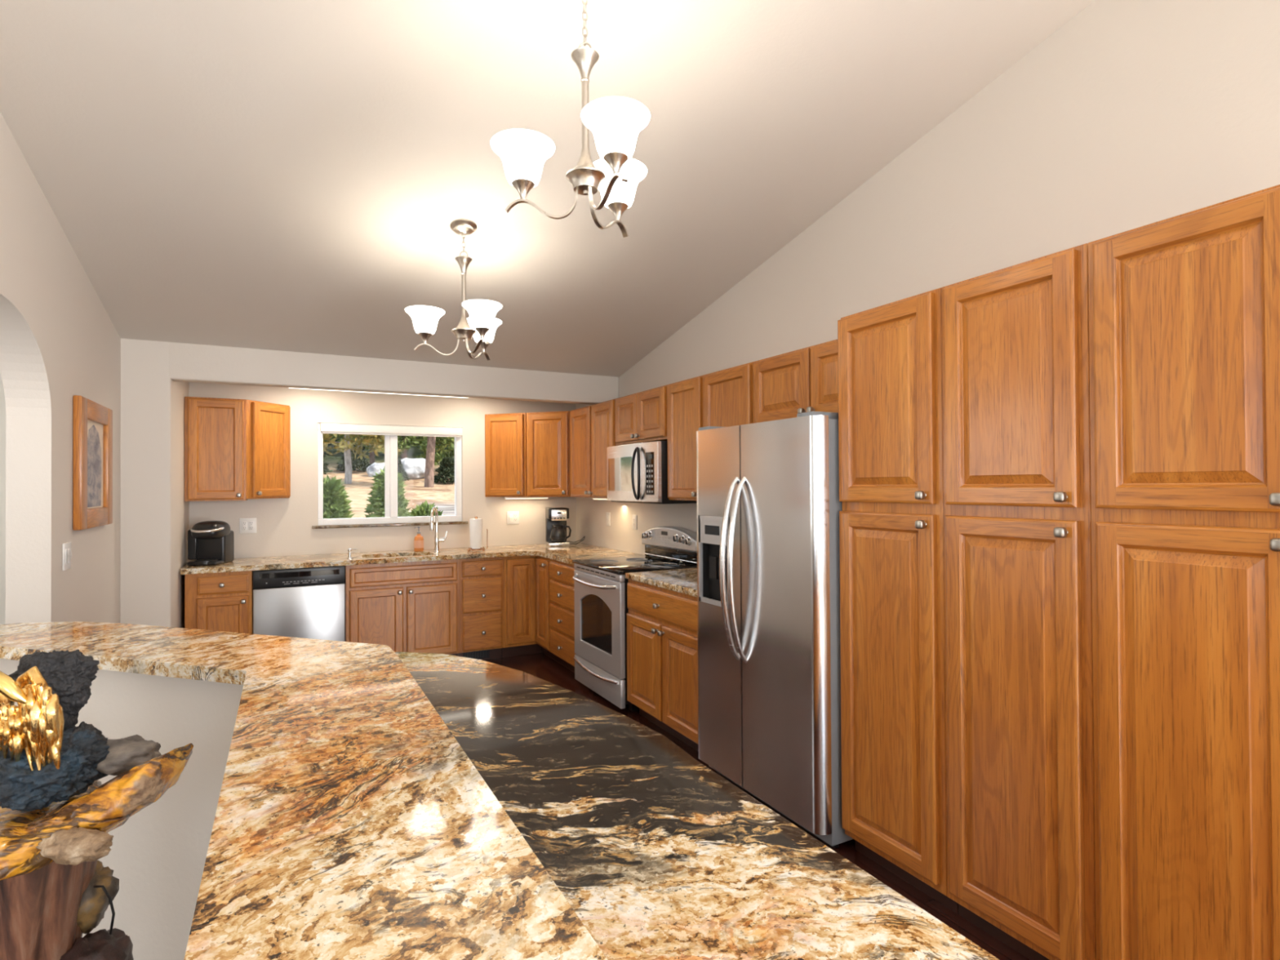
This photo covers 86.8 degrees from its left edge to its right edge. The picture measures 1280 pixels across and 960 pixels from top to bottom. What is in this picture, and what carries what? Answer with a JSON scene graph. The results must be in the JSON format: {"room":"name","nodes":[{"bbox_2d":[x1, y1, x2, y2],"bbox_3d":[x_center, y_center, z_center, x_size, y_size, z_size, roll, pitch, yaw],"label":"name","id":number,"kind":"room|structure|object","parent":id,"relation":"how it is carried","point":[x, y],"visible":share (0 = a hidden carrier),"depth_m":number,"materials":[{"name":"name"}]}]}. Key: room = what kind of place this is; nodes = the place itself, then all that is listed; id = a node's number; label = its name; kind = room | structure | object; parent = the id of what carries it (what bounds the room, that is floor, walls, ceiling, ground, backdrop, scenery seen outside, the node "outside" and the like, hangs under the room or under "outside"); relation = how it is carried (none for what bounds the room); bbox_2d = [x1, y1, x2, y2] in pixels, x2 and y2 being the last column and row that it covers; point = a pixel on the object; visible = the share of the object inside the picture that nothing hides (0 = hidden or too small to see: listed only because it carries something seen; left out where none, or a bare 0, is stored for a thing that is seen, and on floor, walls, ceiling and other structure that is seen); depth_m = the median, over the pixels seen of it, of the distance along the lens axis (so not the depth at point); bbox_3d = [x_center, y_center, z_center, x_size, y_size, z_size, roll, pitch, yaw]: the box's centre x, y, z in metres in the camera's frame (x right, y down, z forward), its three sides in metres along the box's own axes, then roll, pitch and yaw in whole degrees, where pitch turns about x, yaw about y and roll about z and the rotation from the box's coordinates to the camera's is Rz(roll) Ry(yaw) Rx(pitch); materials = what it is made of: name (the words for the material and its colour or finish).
{"room":"kitchen","nodes":[
{"label":"kitchen","id":0,"kind":"room"},
{"bbox_2d":[0,111,120,624],"bbox_3d":[-2.651,0.004,2.954,0.150,3.005,3.000,0,-1,-28],"label":"wall","id":1,"kind":"structure","parent":0,"point":[59,342],"depth_m":2.93,"materials":[{"name":"paint"}]},
{"bbox_2d":[62,542,71,570],"bbox_3d":[-2.656,0.353,3.142,0.014,0.125,0.118,0,-1,-28],"label":"light switch","id":2,"kind":"object","parent":1,"relation":"attached to","point":[67,553],"visible":1,"depth_m":3.12,"materials":[{"name":"white plastic"}]},
{"bbox_2d":[68,547,71,563],"bbox_3d":[-2.664,0.353,3.164,0.008,0.068,0.033,0,-1,-28],"label":"switch","id":3,"kind":"object","parent":2,"relation":"attached to","point":[69,548],"depth_m":3.16,"materials":[{"name":"white plastic"}]},
{"bbox_2d":[72,395,112,530],"bbox_3d":[-2.856,-0.079,3.543,0.034,0.648,0.675,0,-1,-28],"label":"framed picture","id":4,"kind":"object","parent":1,"relation":"attached to","point":[92,422],"visible":1,"depth_m":3.48,"materials":[{"name":"brown wood"}]},
{"bbox_2d":[87,424,102,506],"bbox_3d":[-2.861,-0.075,3.543,0.001,0.430,0.350,0,-1,-28],"label":"print","id":5,"kind":"object","parent":4,"relation":"attached to","point":[94,431],"depth_m":3.56},
{"bbox_2d":[0,658,243,959],"bbox_3d":[-0.562,0.960,0.973,0.636,1.034,2.972,0,-1,-42],"label":"wall","id":6,"kind":"structure","parent":0,"point":[157,856],"depth_m":1.64,"materials":[{"name":"paint"}]},
{"bbox_2d":[0,621,607,959],"bbox_3d":[-0.583,0.427,1.010,0.854,0.032,3.223,0,-1,-42],"label":"countertop","id":7,"kind":"structure","parent":6,"relation":"on","point":[351,822],"depth_m":0.81,"materials":[{"name":"stone"}]},
{"bbox_2d":[120,338,189,628],"bbox_3d":[-3.386,0.321,4.666,0.368,2.410,0.980,0,-1,-28],"label":"wall","id":8,"kind":"structure","parent":0,"point":[155,512],"depth_m":4.28,"materials":[{"name":"paint"}]},
{"bbox_2d":[0,372,576,624],"bbox_3d":[-2.946,0.316,5.537,5.160,2.430,0.150,0,-1,-28],"label":"wall","id":9,"kind":"structure","parent":0,"point":[283,525],"depth_m":5.72,"materials":[{"name":"paint"}]},
{"bbox_2d":[184,396,248,501],"bbox_3d":[-3.195,-0.225,5.113,0.386,0.762,0.372,0,-1,-28],"label":"upper cabinet","id":10,"kind":"object","parent":9,"relation":"attached to","point":[215,428],"visible":1,"depth_m":4.99,"materials":[{"name":"brown wood"}]},
{"bbox_2d":[239,517,256,533],"bbox_3d":[-3.105,0.362,5.361,0.118,0.120,0.011,0,-1,-28],"label":"wall outlet","id":11,"kind":"object","parent":9,"relation":"attached to","point":[246,525],"visible":1,"depth_m":5.36,"materials":[{"name":"white plastic"}]},
{"bbox_2d":[242,521,247,529],"bbox_3d":[-3.124,0.362,5.348,0.033,0.068,0.004,0,-1,-28],"label":"receptacle","id":12,"kind":"object","parent":11,"relation":"attached to","point":[244,523],"depth_m":5.35,"materials":[{"name":"white plastic"}]},
{"bbox_2d":[248,521,253,529],"bbox_3d":[-3.084,0.362,5.369,0.033,0.068,0.004,0,-1,-28],"label":"receptacle","id":13,"kind":"object","parent":11,"relation":"attached to","point":[251,523],"depth_m":5.37,"materials":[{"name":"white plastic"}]},
{"bbox_2d":[245,399,290,498],"bbox_3d":[-2.913,-0.231,5.300,0.312,0.750,0.306,0,-1,-28],"label":"upper cabinet","id":14,"kind":"object","parent":9,"relation":"attached to","point":[268,424],"visible":1,"depth_m":5.27,"materials":[{"name":"brown wood"}]},
{"bbox_2d":[311,422,468,528],"bbox_3d":[-2.158,-0.037,5.912,1.279,0.877,0.130,0,-1,-28],"label":"window","id":15,"kind":"structure","parent":9,"relation":"in","point":[391,518],"depth_m":5.89,"materials":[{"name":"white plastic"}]},
{"bbox_2d":[320,422,462,437],"bbox_3d":[-2.135,-0.429,5.884,1.165,0.084,0.046,0,-1,-28],"label":"window blind","id":16,"kind":"object","parent":15,"relation":"attached to","point":[339,428],"visible":1,"depth_m":5.85,"materials":[{"name":"white plastic"}]},
{"bbox_2d":[484,413,526,497],"bbox_3d":[-1.230,-0.227,6.188,0.300,0.762,0.331,0,-1,-30],"label":"upper cabinet","id":17,"kind":"object","parent":9,"relation":"attached to","point":[505,434],"visible":1,"depth_m":6.17,"materials":[{"name":"brown wood"}]},
{"bbox_2d":[506,511,519,524],"bbox_3d":[-1.194,0.355,6.368,0.118,0.120,0.014,0,-1,-28],"label":"wall outlet","id":18,"kind":"object","parent":9,"relation":"attached to","point":[513,517],"visible":1,"depth_m":6.37,"materials":[{"name":"white plastic"}]},
{"bbox_2d":[509,514,512,521],"bbox_3d":[-1.214,0.355,6.357,0.033,0.068,0.004,0,-1,-28],"label":"switch","id":19,"kind":"object","parent":18,"relation":"attached to","point":[510,515],"depth_m":6.35,"materials":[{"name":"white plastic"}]},
{"bbox_2d":[513,514,517,521],"bbox_3d":[-1.173,0.355,6.378,0.033,0.068,0.004,0,-1,-28],"label":"receptacle","id":20,"kind":"object","parent":18,"relation":"attached to","point":[515,516],"depth_m":6.38,"materials":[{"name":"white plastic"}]},
{"bbox_2d":[526,410,570,497],"bbox_3d":[-0.756,-0.229,6.255,0.608,0.762,0.631,0,-1,-28],"label":"upper cabinet","id":21,"kind":"object","parent":9,"relation":"attached to","point":[548,433],"visible":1,"depth_m":6.03,"materials":[{"name":"brown wood"}]},
{"bbox_2d":[504,497,548,498],"bbox_3d":[-1.052,0.164,6.296,0.420,0.020,0.040,0,-1,-28],"label":"light","id":22,"kind":"object","parent":21,"relation":"attached to","point":[504,497],"visible":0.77,"depth_m":6.28,"materials":[{"name":"white plastic"}]},
{"bbox_2d":[168,342,618,404],"bbox_3d":[-1.648,-0.769,5.110,3.260,0.243,0.120,0,-1,-28],"label":"wall header","id":23,"kind":"structure","parent":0,"point":[188,362],"depth_m":4.91,"materials":[{"name":"paint"}]},
{"bbox_2d":[0,0,1094,377],"bbox_3d":[-1.223,-1.578,-0.204,7.850,1.348,9.950,0,-1,-28],"label":"ceiling","id":24,"kind":"structure","parent":0,"point":[291,175],"depth_m":2.81,"materials":[{"name":"paint"}]},
{"bbox_2d":[404,218,502,359],"bbox_3d":[-0.890,-0.953,3.354,0.504,0.665,0.501,0,-1,-28],"label":"chandelier","id":25,"kind":"object","parent":24,"relation":"hanging from","point":[482,323],"visible":1,"depth_m":3.33,"materials":[{"name":"white glass"}]},
{"bbox_2d":[490,0,650,237],"bbox_3d":[-0.148,-1.197,1.980,0.513,0.836,0.478,0,-1,-28],"label":"chandelier","id":26,"kind":"object","parent":24,"relation":"hanging from","point":[615,123],"visible":1,"depth_m":1.97,"materials":[{"name":"white glass"}]},
{"bbox_2d":[483,652,1029,959],"bbox_3d":[-1.441,1.526,0.216,7.850,0.100,10.960,0,-1,-28],"label":"floor","id":27,"kind":"structure","parent":0,"point":[540,665],"depth_m":2.70,"materials":[{"name":"brown wood"}]},
{"bbox_2d":[0,735,193,959],"bbox_3d":[-1.107,0.982,1.189,0.578,1.001,0.343,0,-1,-14],"label":"stand","id":28,"kind":"object","parent":27,"relation":"on","point":[55,889],"visible":0.91,"depth_m":1.16,"materials":[{"name":"orange wood"}]},
{"bbox_2d":[0,649,111,811],"bbox_3d":[-1.074,0.445,1.208,0.224,0.265,0.186,0,0,0],"label":"rock","id":29,"kind":"object","parent":28,"relation":"on","point":[70,675],"visible":0.7,"depth_m":1.20,"materials":[{"name":"grey stone"}]},
{"bbox_2d":[0,666,64,770],"bbox_3d":[-1.110,0.388,1.156,0.302,0.209,0.098,0,-1,11],"label":"bird","id":30,"kind":"object","parent":29,"relation":"on","point":[35,726],"visible":1,"depth_m":1.12},
{"bbox_2d":[184,570,253,634],"bbox_3d":[-3.091,1.089,5.004,0.405,0.875,0.635,0,-1,-28],"label":"base cabinet","id":31,"kind":"object","parent":27,"relation":"on","point":[223,602],"visible":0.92,"depth_m":4.77,"materials":[{"name":"brown wood"}]},
{"bbox_2d":[253,565,345,641],"bbox_3d":[-2.635,1.090,5.239,0.608,0.872,0.612,0,-1,-28],"label":"dishwasher","id":32,"kind":"object","parent":27,"relation":"on","point":[307,602],"visible":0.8,"depth_m":4.99,"materials":[{"name":"silver metal"}]},
{"bbox_2d":[344,559,460,656],"bbox_3d":[-1.982,1.088,5.590,0.863,0.875,0.635,0,-1,-28],"label":"base cabinet","id":33,"kind":"object","parent":27,"relation":"on","point":[411,606],"visible":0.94,"depth_m":5.36,"materials":[{"name":"brown wood"}]},
{"bbox_2d":[457,556,504,660],"bbox_3d":[-1.435,1.087,5.879,0.372,0.875,0.635,0,-1,-28],"label":"base cabinet","id":34,"kind":"object","parent":27,"relation":"on","point":[482,580],"visible":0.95,"depth_m":5.63,"materials":[{"name":"brown wood"}]},
{"bbox_2d":[462,649,489,659],"bbox_3d":[-1.376,1.470,5.692,0.220,0.075,0.009,0,-1,-28],"label":"vent","id":35,"kind":"object","parent":34,"relation":"attached to","point":[477,655],"visible":0.84,"depth_m":5.70,"materials":[{"name":"black plastic"}]},
{"bbox_2d":[502,555,559,663],"bbox_3d":[-0.804,1.085,6.043,0.895,0.875,0.935,0,-1,-28],"label":"base cabinet","id":36,"kind":"object","parent":27,"relation":"on","point":[527,628],"visible":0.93,"depth_m":5.77,"materials":[{"name":"brown wood"}]},
{"bbox_2d":[180,542,648,574],"bbox_3d":[-1.678,0.625,5.251,3.180,0.038,1.530,0,-1,-28],"label":"countertop","id":37,"kind":"structure","parent":36,"relation":"on","point":[580,551],"depth_m":5.39,"materials":[{"name":"stone"}]},
{"bbox_2d":[186,520,234,565],"bbox_3d":[-3.166,0.456,4.945,0.272,0.313,0.309,0,0,-8],"label":"coffee brewer","id":38,"kind":"object","parent":37,"relation":"on","point":[211,543],"visible":1,"depth_m":4.93,"materials":[{"name":"black plastic"}]},
{"bbox_2d":[193,558,217,565],"bbox_3d":[-3.127,0.591,4.875,0.156,0.036,0.156,0,0,-8],"label":"drip tray","id":39,"kind":"object","parent":38,"relation":"on","point":[199,562],"depth_m":4.82,"materials":[{"name":"black plastic"}]},
{"bbox_2d":[346,548,359,558],"bbox_3d":[-2.237,0.571,5.267,0.084,0.078,0.039,0,0,6],"label":"soap dispenser","id":40,"kind":"object","parent":37,"relation":"on","point":[349,550],"visible":1,"depth_m":5.26,"materials":[{"name":"silver metal"}]},
{"bbox_2d":[413,526,423,551],"bbox_3d":[-1.900,0.506,5.816,0.081,0.213,0.081,0,-1,-28],"label":"soap bottle","id":41,"kind":"object","parent":37,"relation":"on","point":[419,540],"visible":1,"depth_m":5.79,"materials":[{"name":"orange plastic"}]},
{"bbox_2d":[429,506,447,552],"bbox_3d":[-1.719,0.417,5.692,0.092,0.386,0.202,-1,-1,21],"label":"faucet","id":42,"kind":"object","parent":37,"relation":"on","point":[437,540],"visible":1,"depth_m":5.72,"materials":[{"name":"silver metal"}]},
{"bbox_2d":[466,516,487,551],"bbox_3d":[-1.398,0.461,5.813,0.174,0.297,0.157,0,-1,-11],"label":"paper towel holder","id":43,"kind":"object","parent":37,"relation":"on","point":[476,524],"visible":1,"depth_m":5.77,"materials":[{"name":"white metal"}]},
{"bbox_2d":[545,507,585,546],"bbox_3d":[-0.695,0.435,6.339,0.348,0.350,0.230,0,-1,-16],"label":"drip coffee maker","id":44,"kind":"object","parent":37,"relation":"on","point":[556,518],"visible":1,"depth_m":6.24,"materials":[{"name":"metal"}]},
{"bbox_2d":[549,559,575,672],"bbox_3d":[-0.345,1.077,5.416,0.669,0.875,0.598,0,-1,-28],"label":"base cabinet","id":45,"kind":"object","parent":27,"relation":"on","point":[562,597],"visible":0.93,"depth_m":5.27,"materials":[{"name":"brown wood"}]},
{"bbox_2d":[572,526,697,711],"bbox_3d":[-0.046,0.924,4.787,0.718,1.167,0.794,0,-1,-28],"label":"range","id":46,"kind":"object","parent":27,"relation":"on","point":[600,584],"visible":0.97,"depth_m":4.65,"materials":[{"name":"silver metal"}]},
{"bbox_2d":[572,569,625,679],"bbox_3d":[-0.319,0.966,4.643,0.100,0.613,0.774,0,-1,-28],"label":"door","id":47,"kind":"structure","parent":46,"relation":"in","point":[599,598],"depth_m":4.58,"materials":[{"name":"metal"}]},
{"bbox_2d":[572,555,697,574],"bbox_3d":[-0.051,0.597,4.789,0.608,0.021,0.782,0,-1,-28],"label":"cooktop","id":48,"kind":"object","parent":46,"relation":"in","point":[610,566],"depth_m":4.71,"materials":[{"name":"black glass"}]},
{"bbox_2d":[626,579,698,751],"bbox_3d":[0.384,1.061,4.034,0.669,0.875,0.920,0,-1,-28],"label":"base cabinet","id":49,"kind":"object","parent":27,"relation":"on","point":[662,624],"visible":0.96,"depth_m":3.87,"materials":[{"name":"brown wood"}]},
{"bbox_2d":[625,567,697,597],"bbox_3d":[0.396,0.603,4.049,0.635,0.038,0.913,0,-1,-28],"label":"countertop","id":50,"kind":"structure","parent":49,"relation":"on","point":[684,580],"depth_m":4.03,"materials":[{"name":"stone"}]},
{"bbox_2d":[696,411,853,848],"bbox_3d":[0.753,0.609,3.189,0.786,1.760,0.895,0,-1,-28],"label":"refrigerator","id":51,"kind":"object","parent":27,"relation":"on","point":[769,506],"visible":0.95,"depth_m":2.89,"materials":[{"name":"grey metal"}]},
{"bbox_2d":[837,287,958,913],"bbox_3d":[1.148,0.415,2.618,0.639,2.134,0.468,0,-1,-28],"label":"pantry cabinet","id":52,"kind":"object","parent":27,"relation":"on","point":[892,646],"visible":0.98,"depth_m":2.44,"materials":[{"name":"brown wood"}]},
{"bbox_2d":[941,243,1096,959],"bbox_3d":[1.368,0.410,2.201,0.639,2.134,0.472,0,-1,-28],"label":"pantry cabinet","id":53,"kind":"object","parent":27,"relation":"on","point":[1020,807],"visible":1,"depth_m":2.02,"materials":[{"name":"brown wood"}]},
{"bbox_2d":[1088,184,1279,959],"bbox_3d":[1.589,0.405,1.784,0.639,2.134,0.472,0,-1,-28],"label":"pantry cabinet","id":54,"kind":"object","parent":27,"relation":"on","point":[1184,308],"visible":1,"depth_m":1.66,"materials":[{"name":"brown wood"}]},
{"bbox_3d":[-0.039,1.036,1.030,0.590,0.879,2.780,0,-1,-28],"label":"cabinet","id":55,"kind":"object","parent":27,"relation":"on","visible":0},
{"bbox_2d":[395,652,999,959],"bbox_3d":[-0.056,0.578,1.049,0.611,0.034,2.920,0,-1,-28],"label":"countertop","id":56,"kind":"structure","parent":55,"relation":"on","point":[659,855],"depth_m":1.04,"materials":[{"name":"stone"}]},
{"bbox_2d":[575,0,1279,565],"bbox_3d":[1.933,-0.378,2.014,0.180,3.700,10.950,0,-1,-28],"label":"wall","id":57,"kind":"structure","parent":0,"point":[1131,114],"depth_m":2.61,"materials":[{"name":"paint"}]},
{"bbox_2d":[569,398,616,497],"bbox_3d":[-0.292,-0.237,5.637,0.365,0.762,0.934,0,-1,-28],"label":"upper cabinet","id":58,"kind":"object","parent":57,"relation":"attached to","point":[593,427],"visible":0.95,"depth_m":5.55,"materials":[{"name":"brown wood"}]},
{"bbox_2d":[592,497,607,499],"bbox_3d":[-0.270,0.154,5.652,0.040,0.020,0.550,0,-1,-28],"label":"light","id":59,"kind":"object","parent":58,"relation":"attached to","point":[593,498],"visible":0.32,"depth_m":5.75,"materials":[{"name":"white plastic"}]},
{"bbox_2d":[606,511,610,525],"bbox_3d":[-0.284,0.347,6.004,0.014,0.120,0.075,0,-1,-28],"label":"wall switch","id":60,"kind":"object","parent":57,"relation":"attached to","point":[608,514],"visible":1,"depth_m":5.99,"materials":[{"name":"white plastic"}]},
{"bbox_2d":[632,515,636,529],"bbox_3d":[-0.045,0.347,5.555,0.011,0.120,0.075,0,-1,-28],"label":"wall outlet","id":61,"kind":"object","parent":57,"relation":"attached to","point":[634,517],"visible":1,"depth_m":5.54,"materials":[{"name":"white plastic"}]},
{"bbox_2d":[615,384,667,445],"bbox_3d":[0.110,-0.447,4.876,0.365,0.359,0.789,0,-1,-28],"label":"upper cabinet","id":62,"kind":"object","parent":57,"relation":"attached to","point":[641,416],"visible":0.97,"depth_m":4.75,"materials":[{"name":"brown wood"}]},
{"bbox_2d":[606,440,697,503],"bbox_3d":[0.075,-0.047,4.853,0.447,0.418,0.785,0,-1,-28],"label":"microwave","id":63,"kind":"object","parent":62,"relation":"attached to","point":[637,473],"visible":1,"depth_m":4.57,"materials":[{"name":"silver metal"}]},
{"bbox_2d":[666,361,754,500],"bbox_3d":[0.510,-0.255,4.118,0.365,0.762,0.920,0,-1,-28],"label":"upper cabinet","id":64,"kind":"object","parent":57,"relation":"attached to","point":[723,397],"visible":0.49,"depth_m":4.13,"materials":[{"name":"brown wood"}]},
{"bbox_2d":[753,339,838,422],"bbox_3d":[0.939,-0.466,3.305,0.365,0.359,0.917,0,-1,-28],"label":"upper cabinet","id":65,"kind":"object","parent":57,"relation":"attached to","point":[786,385],"visible":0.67,"depth_m":3.33,"materials":[{"name":"brown wood"}]},
{"bbox_3d":[-1.881,-0.845,5.627,3.190,0.120,1.010,0,-1,-28],"label":"ceiling","id":66,"kind":"structure","parent":0,"visible":0},
{"bbox_2d":[288,387,467,398],"bbox_3d":[-1.963,-0.728,5.192,1.340,0.120,0.120,0,-1,-28],"label":"strip light","id":67,"kind":"object","parent":66,"relation":"attached to","point":[289,388],"visible":0.06,"depth_m":5.19,"materials":[{"name":"white plastic"}]},
{"label":"outside","id":68,"kind":"structure","parent":0,"visible":0},
{"bbox_2d":[323,435,454,518],"bbox_3d":[-26.570,-13.183,59.916,69.000,29.586,117.500,0,-1,-28],"label":"outdoor backdrop","id":69,"kind":"structure","parent":68,"point":[442,496],"depth_m":25.52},
{"bbox_2d":[323,454,333,474],"bbox_3d":[-15.018,-0.923,30.786,1.753,2.020,1.856,0,-1,-44],"label":"shrub","id":70,"kind":"object","parent":69,"relation":"on","point":[326,469],"visible":0.02,"depth_m":30.80,"materials":[{"name":"green plant"}]},
{"bbox_2d":[323,475,355,518],"bbox_3d":[-4.006,0.519,8.731,0.736,1.209,0.697,0,-1,-28],"label":"young pine","id":71,"kind":"object","parent":69,"relation":"on","point":[335,503],"visible":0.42,"depth_m":8.64,"materials":[{"name":"green plant"}]},
{"bbox_2d":[323,433,359,454],"bbox_3d":[-17.971,-7.527,37.949,4.457,12.998,4.476,0,-1,-12],"label":"pine tree","id":72,"kind":"object","parent":69,"relation":"on","point":[341,437],"visible":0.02,"depth_m":37.94,"materials":[{"name":"green plant"}]},
{"bbox_2d":[324,433,362,441],"bbox_3d":[-18.260,-6.907,43.377,4.425,10.346,4.384,-1,-1,21],"label":"pine tree","id":73,"kind":"object","parent":69,"relation":"on","point":[338,436],"visible":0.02,"depth_m":43.04,"materials":[{"name":"green plant"}]},
{"bbox_2d":[333,444,372,471],"bbox_3d":[-13.534,-0.955,32.004,1.687,1.837,1.594,0,-1,-17],"label":"shrub","id":74,"kind":"object","parent":69,"relation":"on","point":[357,463],"visible":0.4,"depth_m":31.67,"materials":[{"name":"green plant"}]},
{"bbox_2d":[323,433,401,484],"bbox_3d":[-12.053,-3.682,27.587,4.068,8.278,4.209,-1,-1,45],"label":"pine tree","id":75,"kind":"object","parent":69,"relation":"on","point":[347,443],"visible":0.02,"depth_m":27.51,"materials":[{"name":"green plant"}]},
{"bbox_2d":[339,434,408,463],"bbox_3d":[-13.748,-5.374,34.650,3.378,9.810,3.364,-1,-1,32],"label":"pine tree","id":76,"kind":"object","parent":69,"relation":"on","point":[371,454],"visible":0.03,"depth_m":34.52,"materials":[{"name":"green plant"}]},
{"bbox_2d":[365,462,384,476],"bbox_3d":[-11.954,-0.367,31.053,1.130,0.901,0.959,0,-1,-28],"label":"boulder","id":77,"kind":"object","parent":69,"relation":"on","point":[375,467],"visible":0.39,"depth_m":30.71,"materials":[{"name":"grey stone"}]},
{"bbox_2d":[364,466,412,517],"bbox_3d":[-3.650,0.439,9.820,0.731,1.312,0.712,-1,-1,31],"label":"young pine","id":78,"kind":"object","parent":69,"relation":"on","point":[376,500],"visible":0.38,"depth_m":9.71,"materials":[{"name":"green plant"}]},
{"bbox_2d":[374,435,426,458],"bbox_3d":[-13.719,-5.998,39.198,4.253,10.036,4.292,0,-1,-25],"label":"pine tree","id":79,"kind":"object","parent":69,"relation":"on","point":[414,440],"visible":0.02,"depth_m":38.11,"materials":[{"name":"green plant"}]},
{"bbox_2d":[397,457,410,480],"bbox_3d":[-10.733,-0.365,29.609,1.195,1.378,1.265,0,0,9],"label":"shrub","id":80,"kind":"object","parent":69,"relation":"on","point":[400,469],"visible":0.3,"depth_m":29.56,"materials":[{"name":"green plant"}]},
{"bbox_2d":[400,457,426,479],"bbox_3d":[-10.400,-0.481,30.981,1.763,1.102,1.199,0,-1,-28],"label":"boulder","id":81,"kind":"object","parent":69,"relation":"on","point":[415,468],"visible":0.44,"depth_m":30.58,"materials":[{"name":"grey stone"}]},
{"bbox_2d":[407,500,446,516],"bbox_3d":[-2.877,0.695,9.193,0.717,0.866,0.800,0,-1,-28],"label":"young pine","id":82,"kind":"object","parent":69,"relation":"on","point":[424,509],"visible":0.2,"depth_m":9.11,"materials":[{"name":"green plant"}]},
{"bbox_2d":[424,436,435,487],"bbox_3d":[-8.367,-4.799,26.693,3.536,10.654,3.340,0,-1,-16],"label":"trunk","id":83,"kind":"object","parent":69,"relation":"on","point":[430,452],"visible":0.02,"depth_m":26.61,"materials":[{"name":"brown plant"}]},
{"bbox_2d":[416,436,454,465],"bbox_3d":[-8.914,-4.709,33.367,3.982,9.312,3.946,0,-1,-23],"label":"pine tree","id":84,"kind":"object","parent":69,"relation":"on","point":[450,441],"visible":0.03,"depth_m":32.09,"materials":[{"name":"green plant"}]},
{"bbox_2d":[434,455,454,484],"bbox_3d":[-8.532,-0.330,30.084,1.434,1.561,1.355,-1,-1,36],"label":"shrub","id":85,"kind":"object","parent":69,"relation":"on","point":[446,471],"visible":0.87,"depth_m":29.82,"materials":[{"name":"green plant"}]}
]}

